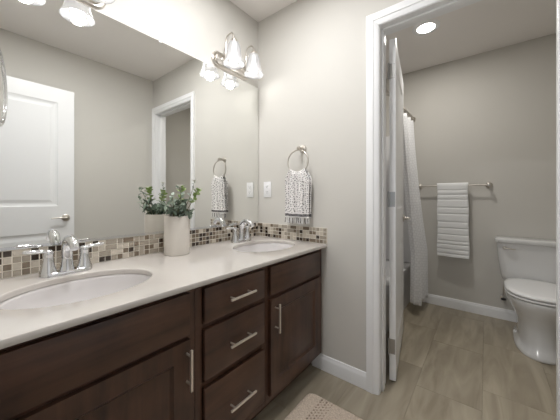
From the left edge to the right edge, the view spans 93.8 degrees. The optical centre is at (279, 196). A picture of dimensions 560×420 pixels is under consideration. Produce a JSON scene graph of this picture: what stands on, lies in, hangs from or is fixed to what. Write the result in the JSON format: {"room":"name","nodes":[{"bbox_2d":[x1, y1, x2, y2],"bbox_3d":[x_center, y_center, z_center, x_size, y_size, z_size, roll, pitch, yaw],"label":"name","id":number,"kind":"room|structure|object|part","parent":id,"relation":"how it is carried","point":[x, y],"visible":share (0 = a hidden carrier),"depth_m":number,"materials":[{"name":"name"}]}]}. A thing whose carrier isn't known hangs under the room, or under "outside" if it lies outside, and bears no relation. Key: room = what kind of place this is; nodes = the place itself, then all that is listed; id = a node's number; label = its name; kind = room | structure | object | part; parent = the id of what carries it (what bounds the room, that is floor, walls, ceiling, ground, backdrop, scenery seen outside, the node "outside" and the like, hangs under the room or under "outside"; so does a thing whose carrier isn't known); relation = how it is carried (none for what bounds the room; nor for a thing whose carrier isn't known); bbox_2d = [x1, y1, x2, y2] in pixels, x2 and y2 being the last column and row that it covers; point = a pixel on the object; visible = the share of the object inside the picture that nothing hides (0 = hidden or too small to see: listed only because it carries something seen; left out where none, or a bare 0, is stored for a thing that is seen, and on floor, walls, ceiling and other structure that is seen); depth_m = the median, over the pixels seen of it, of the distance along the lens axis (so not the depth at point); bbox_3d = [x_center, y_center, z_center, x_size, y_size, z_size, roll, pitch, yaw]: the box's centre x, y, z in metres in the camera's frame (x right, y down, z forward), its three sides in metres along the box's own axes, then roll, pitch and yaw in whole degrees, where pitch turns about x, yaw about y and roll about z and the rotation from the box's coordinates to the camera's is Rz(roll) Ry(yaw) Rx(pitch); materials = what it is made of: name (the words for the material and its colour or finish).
{"room":"bathroom","nodes":[
{"label":"bathroom","id":0,"kind":"room"},
{"bbox_2d":[75,0,257,87],"bbox_3d":[-0.192,-0.124,2.083,0.120,2.440,3.375,0,0,38],"label":"wall","id":1,"kind":"structure","parent":0,"point":[195,28],"depth_m":1.57,"materials":[{"name":"grey paint"}]},
{"bbox_2d":[77,0,114,8],"bbox_3d":[-0.830,-0.943,1.016,0.197,0.213,0.330,0,0,38],"label":"vanity light","id":2,"kind":"object","parent":1,"relation":"attached to","point":[97,4],"visible":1,"depth_m":1.15,"materials":[{"name":"white glass"}]},
{"bbox_3d":[-0.750,-0.906,1.068,0.136,0.140,0.136,0,0,38],"label":"lamp shade","id":3,"kind":"part","parent":2,"relation":"part of","materials":[{"name":"white glass"}]},
{"bbox_2d":[0,223,257,278],"bbox_3d":[-0.641,0.245,1.407,0.008,0.099,1.523,0,0,38],"label":"tile backsplash","id":4,"kind":"structure","parent":1,"relation":"attached to","point":[13,263],"depth_m":1.22,"materials":[{"name":"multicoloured tile"}]},
{"bbox_2d":[0,0,257,250],"bbox_3d":[-0.637,-0.325,1.412,0.010,1.040,1.516,0,0,38],"label":"wall mirror","id":5,"kind":"object","parent":1,"relation":"attached to","point":[105,117],"visible":1,"depth_m":1.21,"materials":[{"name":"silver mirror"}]},
{"bbox_2d":[211,32,263,80],"bbox_3d":[-0.259,-0.943,1.741,0.197,0.213,0.330,0,0,38],"label":"vanity light","id":6,"kind":"object","parent":1,"relation":"attached to","point":[232,63],"visible":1,"depth_m":1.71,"materials":[{"name":"white glass"}]},
{"bbox_3d":[-0.322,-0.965,1.675,0.128,0.170,0.050,0,0,38],"label":"arm","id":7,"kind":"part","parent":6,"relation":"part of","materials":[{"name":"silver metal"}]},
{"bbox_3d":[-0.291,-0.903,1.651,0.057,0.130,0.057,0,0,38],"label":"bulb","id":8,"kind":"part","parent":6,"relation":"part of","materials":[{"name":"white glass"}]},
{"bbox_3d":[-0.291,-0.906,1.651,0.136,0.140,0.136,0,0,38],"label":"lamp shade","id":9,"kind":"part","parent":6,"relation":"part of","materials":[{"name":"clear glass"}]},
{"bbox_3d":[-0.210,-0.965,1.817,0.128,0.170,0.050,0,0,38],"label":"arm","id":10,"kind":"part","parent":6,"relation":"part of","materials":[{"name":"silver metal"}]},
{"bbox_3d":[-0.180,-0.906,1.793,0.136,0.140,0.136,0,0,38],"label":"lamp shade","id":11,"kind":"part","parent":6,"relation":"part of","materials":[{"name":"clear glass"}]},
{"bbox_3d":[-0.180,-0.903,1.793,0.057,0.130,0.057,0,0,38],"label":"bulb","id":12,"kind":"part","parent":6,"relation":"part of","materials":[{"name":"white glass"}]},
{"bbox_2d":[258,0,403,389],"bbox_3d":[0.697,-0.124,1.401,2.120,2.440,0.128,0,0,38],"label":"wall","id":13,"kind":"structure","parent":0,"point":[312,53],"depth_m":1.64,"materials":[{"name":"grey paint"}]},
{"bbox_2d":[264,181,270,196],"bbox_3d":[-0.095,-0.056,1.952,0.072,0.117,0.010,0,0,38],"label":"wall outlet","id":14,"kind":"object","parent":13,"relation":"attached to","point":[267,185],"visible":1,"depth_m":1.95,"materials":[{"name":"white plastic"}]},
{"bbox_2d":[258,223,326,243],"bbox_3d":[0.062,0.245,1.829,0.592,0.099,0.008,0,0,38],"label":"tile backsplash","id":15,"kind":"structure","parent":13,"relation":"attached to","point":[292,232],"depth_m":1.80,"materials":[{"name":"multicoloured tile"}]},
{"bbox_2d":[287,145,308,169],"bbox_3d":[0.130,-0.251,1.738,0.169,0.197,0.068,0,0,38],"label":"towel ring","id":16,"kind":"object","parent":13,"relation":"attached to","point":[302,149],"visible":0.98,"depth_m":1.73,"materials":[{"name":"silver metal"}]},
{"bbox_2d":[285,168,311,223],"bbox_3d":[0.117,-0.006,1.720,0.194,0.362,0.058,0,0,38],"label":"hand towel","id":17,"kind":"object","parent":16,"relation":"hanging from","point":[298,185],"visible":1,"depth_m":1.70,"materials":[{"name":"white fabric"}]},
{"bbox_3d":[0.135,-0.322,1.735,0.054,0.054,0.068,0,0,38],"label":"mounting post","id":18,"kind":"part","parent":16,"relation":"part of","materials":[{"name":"silver metal"}]},
{"bbox_2d":[388,38,410,380],"bbox_3d":[0.829,0.075,1.848,0.150,2.018,0.706,0,0,29],"label":"door","id":19,"kind":"structure","parent":13,"relation":"in","point":[395,194],"depth_m":1.58,"materials":[{"name":"white paint"}]},
{"bbox_2d":[366,0,559,419],"bbox_3d":[0.862,0.038,1.279,0.839,2.116,0.152,0,0,38],"label":"trim","id":20,"kind":"structure","parent":13,"relation":"attached to","point":[404,14],"depth_m":1.46,"materials":[{"name":"white paint"}]},
{"bbox_2d":[230,0,555,78],"bbox_3d":[0.048,-1.394,0.673,3.500,0.100,5.255,0,0,38],"label":"ceiling","id":21,"kind":"structure","parent":0,"point":[482,26],"depth_m":2.09,"materials":[{"name":"white paint"}]},
{"bbox_2d":[412,19,440,35],"bbox_3d":[1.158,-1.341,2.079,0.198,0.008,0.198,0,0,38],"label":"recessed light","id":22,"kind":"object","parent":21,"relation":"in","point":[429,26],"visible":0.98,"depth_m":2.07,"materials":[{"name":"white plastic"}]},
{"bbox_2d":[386,136,410,261],"bbox_3d":[0.657,0.009,2.462,0.744,1.386,1.489,0,0,38],"label":"shower surround","id":23,"kind":"object","parent":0,"point":[406,245],"visible":0.06,"depth_m":2.95,"materials":[{"name":"white plastic"}]},
{"bbox_2d":[253,302,555,419],"bbox_3d":[0.048,1.136,0.673,3.500,0.080,5.255,0,0,38],"label":"floor","id":24,"kind":"structure","parent":0,"point":[454,364],"depth_m":1.56,"materials":[{"name":"beige tile"}]},
{"bbox_2d":[0,289,193,419],"bbox_3d":[-0.684,0.706,0.871,0.602,0.779,0.582,0,0,38],"label":"base cabinet","id":25,"kind":"object","parent":24,"relation":"on","point":[136,363],"visible":0.89,"depth_m":0.72,"materials":[{"name":"brown wood"}]},
{"bbox_3d":[-0.469,0.727,0.725,0.018,0.464,0.487,0,0,38],"label":"door","id":26,"kind":"part","parent":25,"relation":"part of","materials":[{"name":"brown wood"}]},
{"bbox_2d":[0,236,326,348],"bbox_3d":[-0.409,0.306,1.230,0.591,0.020,1.532,0,0,38],"label":"countertop","id":27,"kind":"structure","parent":25,"relation":"on","point":[205,264],"depth_m":0.95,"materials":[{"name":"beige stone"}]},
{"bbox_2d":[22,234,104,277],"bbox_3d":[-0.797,0.219,0.995,0.142,0.153,0.254,0,0,38],"label":"faucet","id":28,"kind":"object","parent":27,"relation":"on","point":[70,243],"visible":1,"depth_m":1.00,"materials":[{"name":"silver metal"}]},
{"bbox_3d":[-0.878,0.238,0.959,0.054,0.094,0.098,0,0,38],"label":"handle","id":29,"kind":"part","parent":28,"relation":"part of","materials":[{"name":"silver metal"}]},
{"bbox_3d":[-0.830,0.288,1.021,0.058,0.014,0.165,0,0,38],"label":"plate","id":30,"kind":"part","parent":28,"relation":"part of","materials":[{"name":"silver metal"}]},
{"bbox_3d":[-0.796,0.214,0.994,0.139,0.143,0.052,0,0,38],"label":"spout","id":31,"kind":"part","parent":28,"relation":"part of","materials":[{"name":"silver metal"}]},
{"bbox_3d":[-0.782,0.238,1.082,0.054,0.094,0.098,0,0,38],"label":"handle","id":32,"kind":"part","parent":28,"relation":"part of","materials":[{"name":"silver metal"}]},
{"bbox_2d":[0,273,149,308],"bbox_3d":[-0.661,0.396,0.888,0.359,0.160,0.466,0,0,38],"label":"sink basin","id":33,"kind":"object","parent":27,"relation":"in","point":[82,289],"visible":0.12,"depth_m":0.99,"materials":[{"name":"white ceramic"}]},
{"bbox_2d":[159,179,201,255],"bbox_3d":[-0.517,0.102,1.349,0.173,0.388,0.179,0,0,26],"label":"potted plant","id":34,"kind":"object","parent":27,"relation":"on","point":[177,223],"visible":1,"depth_m":1.31,"materials":[{"name":"green plant"}]},
{"bbox_3d":[-0.537,0.196,1.365,0.125,0.198,0.125,0,0,38],"label":"pot","id":35,"kind":"part","parent":34,"relation":"part of","materials":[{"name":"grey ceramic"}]},
{"bbox_2d":[226,219,254,242],"bbox_3d":[-0.226,0.219,1.721,0.142,0.153,0.254,0,0,38],"label":"faucet","id":36,"kind":"object","parent":27,"relation":"on","point":[241,236],"visible":1,"depth_m":1.72,"materials":[{"name":"silver metal"}]},
{"bbox_3d":[-0.307,0.238,1.686,0.054,0.094,0.098,0,0,38],"label":"handle","id":37,"kind":"part","parent":36,"relation":"part of","materials":[{"name":"silver metal"}]},
{"bbox_3d":[-0.259,0.288,1.747,0.058,0.014,0.165,0,0,38],"label":"plate","id":38,"kind":"part","parent":36,"relation":"part of","materials":[{"name":"silver metal"}]},
{"bbox_3d":[-0.225,0.214,1.720,0.139,0.143,0.052,0,0,38],"label":"spout","id":39,"kind":"part","parent":36,"relation":"part of","materials":[{"name":"silver metal"}]},
{"bbox_3d":[-0.211,0.238,1.808,0.054,0.094,0.098,0,0,38],"label":"handle","id":40,"kind":"part","parent":36,"relation":"part of","materials":[{"name":"silver metal"}]},
{"bbox_2d":[234,243,292,251],"bbox_3d":[-0.092,0.396,1.611,0.359,0.160,0.466,0,0,38],"label":"sink basin","id":41,"kind":"object","parent":27,"relation":"in","point":[261,247],"visible":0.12,"depth_m":1.78,"materials":[{"name":"white ceramic"}]},
{"bbox_3d":[-0.307,0.586,0.889,0.034,0.140,0.008,0,0,38],"label":"handle","id":42,"kind":"part","parent":25,"relation":"part of","materials":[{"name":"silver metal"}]},
{"bbox_2d":[194,267,264,419],"bbox_3d":[-0.385,0.706,1.250,0.602,0.779,0.382,0,0,38],"label":"base cabinet","id":43,"kind":"object","parent":24,"relation":"on","point":[229,313],"visible":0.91,"depth_m":1.05,"materials":[{"name":"brown wood"}]},
{"bbox_3d":[-0.179,0.829,1.093,0.018,0.244,0.329,0,0,38],"label":"drawer","id":44,"kind":"part","parent":43,"relation":"part of","materials":[{"name":"brown wood"}]},
{"bbox_3d":[-0.179,0.583,1.093,0.018,0.189,0.329,0,0,38],"label":"drawer","id":45,"kind":"part","parent":43,"relation":"part of","materials":[{"name":"brown wood"}]},
{"bbox_3d":[-0.179,0.402,1.093,0.018,0.132,0.329,0,0,38],"label":"drawer","id":46,"kind":"part","parent":43,"relation":"part of","materials":[{"name":"brown wood"}]},
{"bbox_3d":[-0.155,0.837,1.083,0.034,0.008,0.142,0,0,38],"label":"handle","id":47,"kind":"part","parent":43,"relation":"part of","materials":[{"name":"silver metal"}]},
{"bbox_3d":[-0.155,0.587,1.083,0.034,0.008,0.142,0,0,38],"label":"handle","id":48,"kind":"part","parent":43,"relation":"part of","materials":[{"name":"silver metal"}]},
{"bbox_3d":[-0.155,0.404,1.083,0.034,0.008,0.142,0,0,38],"label":"handle","id":49,"kind":"part","parent":43,"relation":"part of","materials":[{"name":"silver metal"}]},
{"bbox_2d":[253,249,320,418],"bbox_3d":[-0.099,0.706,1.614,0.602,0.779,0.542,0,0,38],"label":"base cabinet","id":50,"kind":"object","parent":24,"relation":"on","point":[292,285],"visible":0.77,"depth_m":1.38,"materials":[{"name":"brown wood"}]},
{"bbox_3d":[-0.010,0.586,1.267,0.034,0.140,0.008,0,0,38],"label":"handle","id":51,"kind":"part","parent":50,"relation":"part of","materials":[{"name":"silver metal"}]},
{"bbox_3d":[0.097,0.726,1.445,0.018,0.465,0.476,0,0,38],"label":"door","id":52,"kind":"part","parent":50,"relation":"part of","materials":[{"name":"brown wood"}]},
{"bbox_3d":[0.097,0.405,1.445,0.018,0.139,0.476,0,0,38],"label":"false drawer","id":53,"kind":"part","parent":50,"relation":"part of","materials":[{"name":"brown wood"}]},
{"bbox_2d":[284,393,362,419],"bbox_3d":[0.105,1.089,0.973,0.520,0.018,0.858,0,0,38],"label":"bath rug","id":54,"kind":"object","parent":24,"relation":"on","point":[312,406],"visible":1,"depth_m":1.32,"materials":[{"name":"beige fabric"}]},
{"bbox_2d":[386,259,410,333],"bbox_3d":[0.663,0.900,2.457,0.760,0.392,1.486,0,0,38],"label":"bathtub","id":55,"kind":"object","parent":24,"relation":"on","point":[406,265],"visible":0.02,"depth_m":2.58,"materials":[{"name":"white plastic"}]},
{"bbox_2d":[494,236,555,364],"bbox_3d":[1.912,0.721,1.951,0.474,0.750,0.724,0,0,38],"label":"toilet","id":56,"kind":"object","parent":24,"relation":"on","point":[527,266],"visible":0.95,"depth_m":1.91,"materials":[{"name":"white ceramic"}]},
{"bbox_3d":[2.068,0.364,2.150,0.474,0.038,0.217,0,0,38],"label":"tank lid","id":57,"kind":"part","parent":56,"relation":"part of","materials":[{"name":"white ceramic"}]},
{"bbox_3d":[2.072,0.541,2.155,0.448,0.315,0.197,0,0,38],"label":"tank","id":58,"kind":"part","parent":56,"relation":"part of","materials":[{"name":"white ceramic"}]},
{"bbox_3d":[1.850,0.691,1.872,0.374,0.020,0.518,0,0,38],"label":"seat","id":59,"kind":"part","parent":56,"relation":"part of","materials":[{"name":"white plastic"}]},
{"bbox_3d":[1.851,0.672,1.874,0.376,0.051,0.527,0,0,38],"label":"seat lid","id":60,"kind":"part","parent":56,"relation":"part of","materials":[{"name":"white plastic"}]},
{"bbox_3d":[1.905,0.898,1.942,0.368,0.396,0.684,0,0,38],"label":"bowl","id":61,"kind":"part","parent":56,"relation":"part of","materials":[{"name":"white ceramic"}]},
{"bbox_2d":[386,33,555,310],"bbox_3d":[1.742,-0.124,2.632,2.240,2.440,0.120,0,0,38],"label":"wall","id":62,"kind":"structure","parent":0,"point":[489,116],"depth_m":2.41,"materials":[{"name":"grey paint"}]},
{"bbox_2d":[386,89,415,121],"bbox_3d":[0.963,-0.829,2.221,0.060,0.060,1.490,0,0,38],"label":"shower curtain rod","id":63,"kind":"object","parent":62,"relation":"attached to","point":[387,91],"visible":0.26,"depth_m":2.58,"materials":[{"name":"silver metal"}]},
{"bbox_2d":[403,107,427,305],"bbox_3d":[1.310,0.074,2.551,0.204,1.855,0.325,0,0,38],"label":"shower curtain","id":64,"kind":"object","parent":63,"relation":"hanging from","point":[418,268],"visible":0.98,"depth_m":2.47,"materials":[{"name":"white fabric"}]},
{"bbox_2d":[419,182,492,188],"bbox_3d":[1.676,-0.109,2.556,0.626,0.056,0.081,0,0,38],"label":"towel bar","id":65,"kind":"object","parent":62,"relation":"attached to","point":[488,184],"visible":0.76,"depth_m":2.42,"materials":[{"name":"silver metal"}]},
{"bbox_2d":[437,182,469,258],"bbox_3d":[1.667,0.219,2.526,0.262,0.713,0.056,0,0,38],"label":"bath towel","id":66,"kind":"object","parent":65,"relation":"hanging from","point":[452,198],"visible":1,"depth_m":2.50,"materials":[{"name":"white fabric"}]},
{"bbox_3d":[1.900,-0.109,2.380,0.056,0.056,0.081,0,0,38],"label":"mounting post","id":67,"kind":"part","parent":65,"relation":"part of","materials":[{"name":"silver metal"}]},
{"bbox_2d":[422,294,515,321],"bbox_3d":[1.968,1.049,2.370,1.320,0.094,0.013,0,0,38],"label":"baseboard","id":68,"kind":"structure","parent":62,"relation":"attached to","point":[500,313],"depth_m":2.47,"materials":[{"name":"white paint"}]},
{"bbox_2d":[499,287,506,300],"bbox_3d":[1.979,0.813,2.319,0.053,0.226,0.080,0,0,38],"label":"water supply valve","id":69,"kind":"object","parent":62,"relation":"attached to","point":[503,297],"visible":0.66,"depth_m":2.31,"materials":[{"name":"silver metal"}]},
{"bbox_3d":[-0.496,-0.124,0.248,1.672,2.440,0.115,0,0,38],"label":"wall","id":70,"kind":"structure","parent":0,"visible":0},
{"bbox_2d":[0,49,7,126],"bbox_3d":[-0.798,-0.296,0.659,0.129,0.217,0.231,0,0,-39],"label":"makeup mirror","id":71,"kind":"object","parent":70,"relation":"attached to","point":[3,80],"visible":1,"depth_m":0.75,"materials":[{"name":"silver metal"}]}
]}

